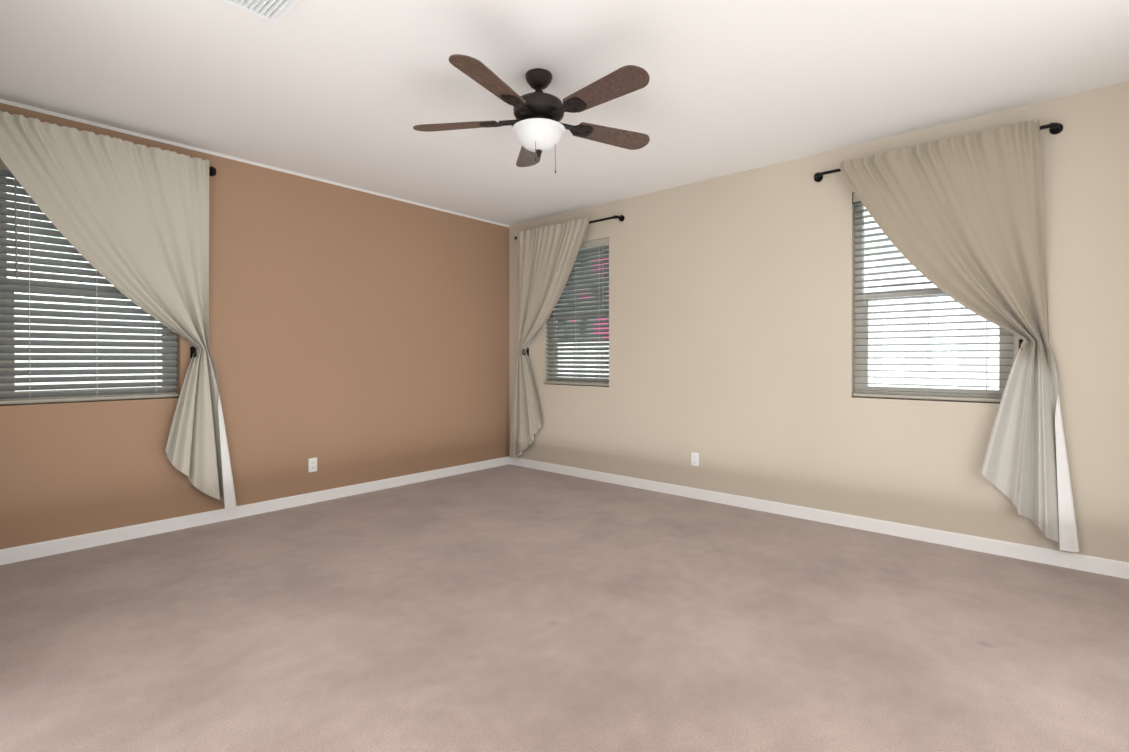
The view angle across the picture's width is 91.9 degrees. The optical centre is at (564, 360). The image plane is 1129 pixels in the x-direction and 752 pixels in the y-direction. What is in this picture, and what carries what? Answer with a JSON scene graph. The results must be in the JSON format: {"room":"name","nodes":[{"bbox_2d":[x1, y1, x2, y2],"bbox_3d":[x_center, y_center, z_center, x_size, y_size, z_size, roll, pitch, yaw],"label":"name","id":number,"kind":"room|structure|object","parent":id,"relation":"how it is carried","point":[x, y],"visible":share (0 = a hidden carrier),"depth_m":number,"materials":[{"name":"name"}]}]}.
{"room":"empty bedroom","nodes":[
{"label":"empty bedroom","id":0,"kind":"room"},
{"bbox_2d":[0,103,508,549],"bbox_3d":[-2.100,-0.174,4.621,0.160,2.700,4.620,0,0,41],"label":"wall","id":1,"kind":"structure","parent":0,"point":[357,337],"depth_m":4.46,"materials":[{"name":"paint"}]},
{"bbox_2d":[0,168,176,404],"bbox_3d":[-3.075,-0.464,3.566,0.061,1.450,0.890,0,0,41],"label":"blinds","id":2,"kind":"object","parent":1,"relation":"in","point":[11,384],"depth_m":3.44,"materials":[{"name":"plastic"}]},
{"bbox_2d":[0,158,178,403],"bbox_3d":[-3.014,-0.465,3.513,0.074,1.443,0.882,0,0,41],"label":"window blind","id":3,"kind":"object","parent":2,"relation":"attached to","point":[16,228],"visible":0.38,"depth_m":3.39,"materials":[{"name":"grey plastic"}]},
{"bbox_2d":[190,347,196,358],"bbox_3d":[-2.612,-0.058,3.847,0.090,0.085,0.022,0,0,41],"label":"curtain hook","id":4,"kind":"object","parent":1,"relation":"attached to","point":[192,350],"visible":0.94,"depth_m":3.86,"materials":[{"name":"black metal"}]},
{"bbox_2d":[209,166,215,175],"bbox_3d":[-2.938,-1.369,3.462,0.100,0.060,1.304,0,0,41],"label":"curtain rod","id":5,"kind":"object","parent":1,"relation":"attached to","point":[212,171],"visible":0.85,"depth_m":3.94,"materials":[{"name":"black metal"}]},
{"bbox_2d":[0,111,236,507],"bbox_3d":[-2.862,-0.174,3.507,0.135,2.478,1.329,0,0,41],"label":"curtain","id":6,"kind":"object","parent":5,"relation":"hanging from","point":[128,219],"visible":0.98,"depth_m":3.61,"materials":[{"name":"fabric"}]},
{"bbox_2d":[0,456,509,564],"bbox_3d":[-2.035,1.132,4.570,0.013,0.088,4.300,0,0,41],"label":"baseboard","id":7,"kind":"structure","parent":1,"relation":"attached to","point":[43,549],"depth_m":3.97,"materials":[{"name":"white wood"}]},
{"bbox_2d":[308,457,316,471],"bbox_3d":[-2.083,0.862,4.517,0.008,0.114,0.070,0,0,41],"label":"electrical outlet","id":8,"kind":"object","parent":1,"relation":"attached to","point":[312,464],"visible":1,"depth_m":4.51,"materials":[{"name":"white plastic"}]},
{"bbox_2d":[0,464,1128,751],"bbox_3d":[-0.008,1.234,2.796,5.720,0.100,4.620,0,0,41],"label":"floor","id":9,"kind":"structure","parent":0,"point":[508,608],"depth_m":2.36,"materials":[{"name":"carpet"}]},
{"bbox_2d":[0,0,1128,225],"bbox_3d":[-0.008,-1.566,2.784,5.720,0.100,4.620,0,0,41],"label":"ceiling","id":10,"kind":"structure","parent":0,"point":[350,92],"depth_m":2.91,"materials":[{"name":"paint"}]},
{"bbox_2d":[0,99,508,226],"bbox_3d":[-2.040,-1.513,4.562,0.001,0.022,4.300,0,0,41],"label":"crown molding","id":11,"kind":"structure","parent":10,"relation":"attached to","point":[165,141],"depth_m":3.97,"materials":[{"name":"paint"}]},
{"bbox_2d":[222,0,300,23],"bbox_3d":[-1.179,-1.504,2.115,0.600,0.018,0.350,0,0,41],"label":"ceiling vent","id":12,"kind":"object","parent":10,"relation":"in","point":[275,11],"visible":1,"depth_m":2.32,"materials":[{"name":"white metal"}]},
{"bbox_2d":[413,54,649,172],"bbox_3d":[-0.109,-1.255,2.857,1.303,0.523,1.337,0,0,41],"label":"ceiling fan","id":13,"kind":"object","parent":10,"relation":"hanging from","point":[538,128],"visible":1,"depth_m":2.79,"materials":[{"name":"brown wood"}]},
{"bbox_2d":[509,81,1128,561],"bbox_3d":[1.521,-0.173,4.416,5.560,2.700,0.160,0,0,41],"label":"wall","id":14,"kind":"structure","parent":0,"point":[731,329],"depth_m":4.04,"materials":[{"name":"paint"}]},
{"bbox_2d":[514,215,624,239],"bbox_3d":[-0.006,-1.348,5.574,1.434,0.060,0.100,0,0,41],"label":"curtain rod","id":15,"kind":"object","parent":14,"relation":"attached to","point":[621,218],"visible":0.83,"depth_m":5.15,"materials":[{"name":"black metal"}]},
{"bbox_2d":[510,216,589,457],"bbox_3d":[-0.164,-0.160,5.677,1.176,2.464,0.136,0,0,41],"label":"curtain","id":16,"kind":"object","parent":15,"relation":"hanging from","point":[546,257],"visible":0.98,"depth_m":5.80,"materials":[{"name":"fabric"}]},
{"bbox_2d":[549,244,608,385],"bbox_3d":[0.181,-0.473,5.639,0.870,1.450,0.061,0,0,41],"label":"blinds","id":17,"kind":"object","parent":14,"relation":"in","point":[556,351],"depth_m":5.70,"materials":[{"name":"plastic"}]},
{"bbox_2d":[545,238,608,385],"bbox_3d":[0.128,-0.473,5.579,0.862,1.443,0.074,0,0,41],"label":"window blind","id":18,"kind":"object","parent":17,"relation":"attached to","point":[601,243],"visible":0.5,"depth_m":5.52,"materials":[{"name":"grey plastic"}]},
{"bbox_2d":[691,452,698,465],"bbox_3d":[1.115,0.841,4.663,0.070,0.114,0.008,0,0,41],"label":"electrical outlet","id":19,"kind":"object","parent":14,"relation":"attached to","point":[694,459],"visible":1,"depth_m":4.66,"materials":[{"name":"white plastic"}]},
{"bbox_2d":[509,457,1128,578],"bbox_3d":[1.408,1.133,4.405,5.387,0.088,0.013,0,0,41],"label":"baseboard","id":20,"kind":"structure","parent":14,"relation":"attached to","point":[1104,566],"depth_m":3.77,"materials":[{"name":"white wood"}]},
{"bbox_2d":[855,201,1014,402],"bbox_3d":[2.446,-0.465,3.657,0.890,1.450,0.061,0,0,41],"label":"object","id":21,"kind":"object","parent":14,"relation":"in","point":[865,387],"depth_m":3.75,"materials":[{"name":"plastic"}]},
{"bbox_2d":[853,193,1012,401],"bbox_3d":[2.393,-0.465,3.597,0.882,1.443,0.074,0,0,41],"label":"window blind","id":22,"kind":"object","parent":21,"relation":"attached to","point":[864,210],"visible":0.38,"depth_m":3.68,"materials":[{"name":"grey plastic"}]},
{"bbox_2d":[814,122,1062,181],"bbox_3d":[2.319,-1.339,3.539,1.354,0.060,0.100,0,0,41],"label":"curtain rod","id":23,"kind":"object","parent":14,"relation":"attached to","point":[1055,128],"visible":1,"depth_m":3.15,"materials":[{"name":"black metal"}]},
{"bbox_2d":[840,119,1078,551],"bbox_3d":[2.403,-0.155,3.431,1.225,2.455,0.136,0,0,41],"label":"curtain","id":24,"kind":"object","parent":23,"relation":"hanging from","point":[960,220],"visible":1,"depth_m":3.25,"materials":[{"name":"fabric"}]},
{"bbox_2d":[1019,339,1022,350],"bbox_3d":[2.695,-0.085,3.223,0.022,0.085,0.090,0,0,41],"label":"curtain hook","id":25,"kind":"object","parent":14,"relation":"attached to","point":[1020,341],"visible":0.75,"depth_m":3.20,"materials":[{"name":"black metal"}]},
{"label":"outside","id":26,"kind":"structure","parent":0,"visible":0},
{"bbox_2d":[6,177,161,390],"bbox_3d":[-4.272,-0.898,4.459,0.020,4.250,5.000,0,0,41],"label":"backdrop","id":27,"kind":"structure","parent":26,"point":[47,383],"depth_m":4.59,"materials":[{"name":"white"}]},
{"bbox_2d":[556,249,608,377],"bbox_3d":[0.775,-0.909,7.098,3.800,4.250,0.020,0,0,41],"label":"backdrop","id":28,"kind":"structure","parent":26,"point":[584,328],"depth_m":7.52,"materials":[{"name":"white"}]},
{"bbox_2d":[865,212,998,389],"bbox_3d":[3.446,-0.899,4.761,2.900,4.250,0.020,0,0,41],"label":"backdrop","id":29,"kind":"structure","parent":26,"point":[930,347],"depth_m":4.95,"materials":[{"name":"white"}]}
]}

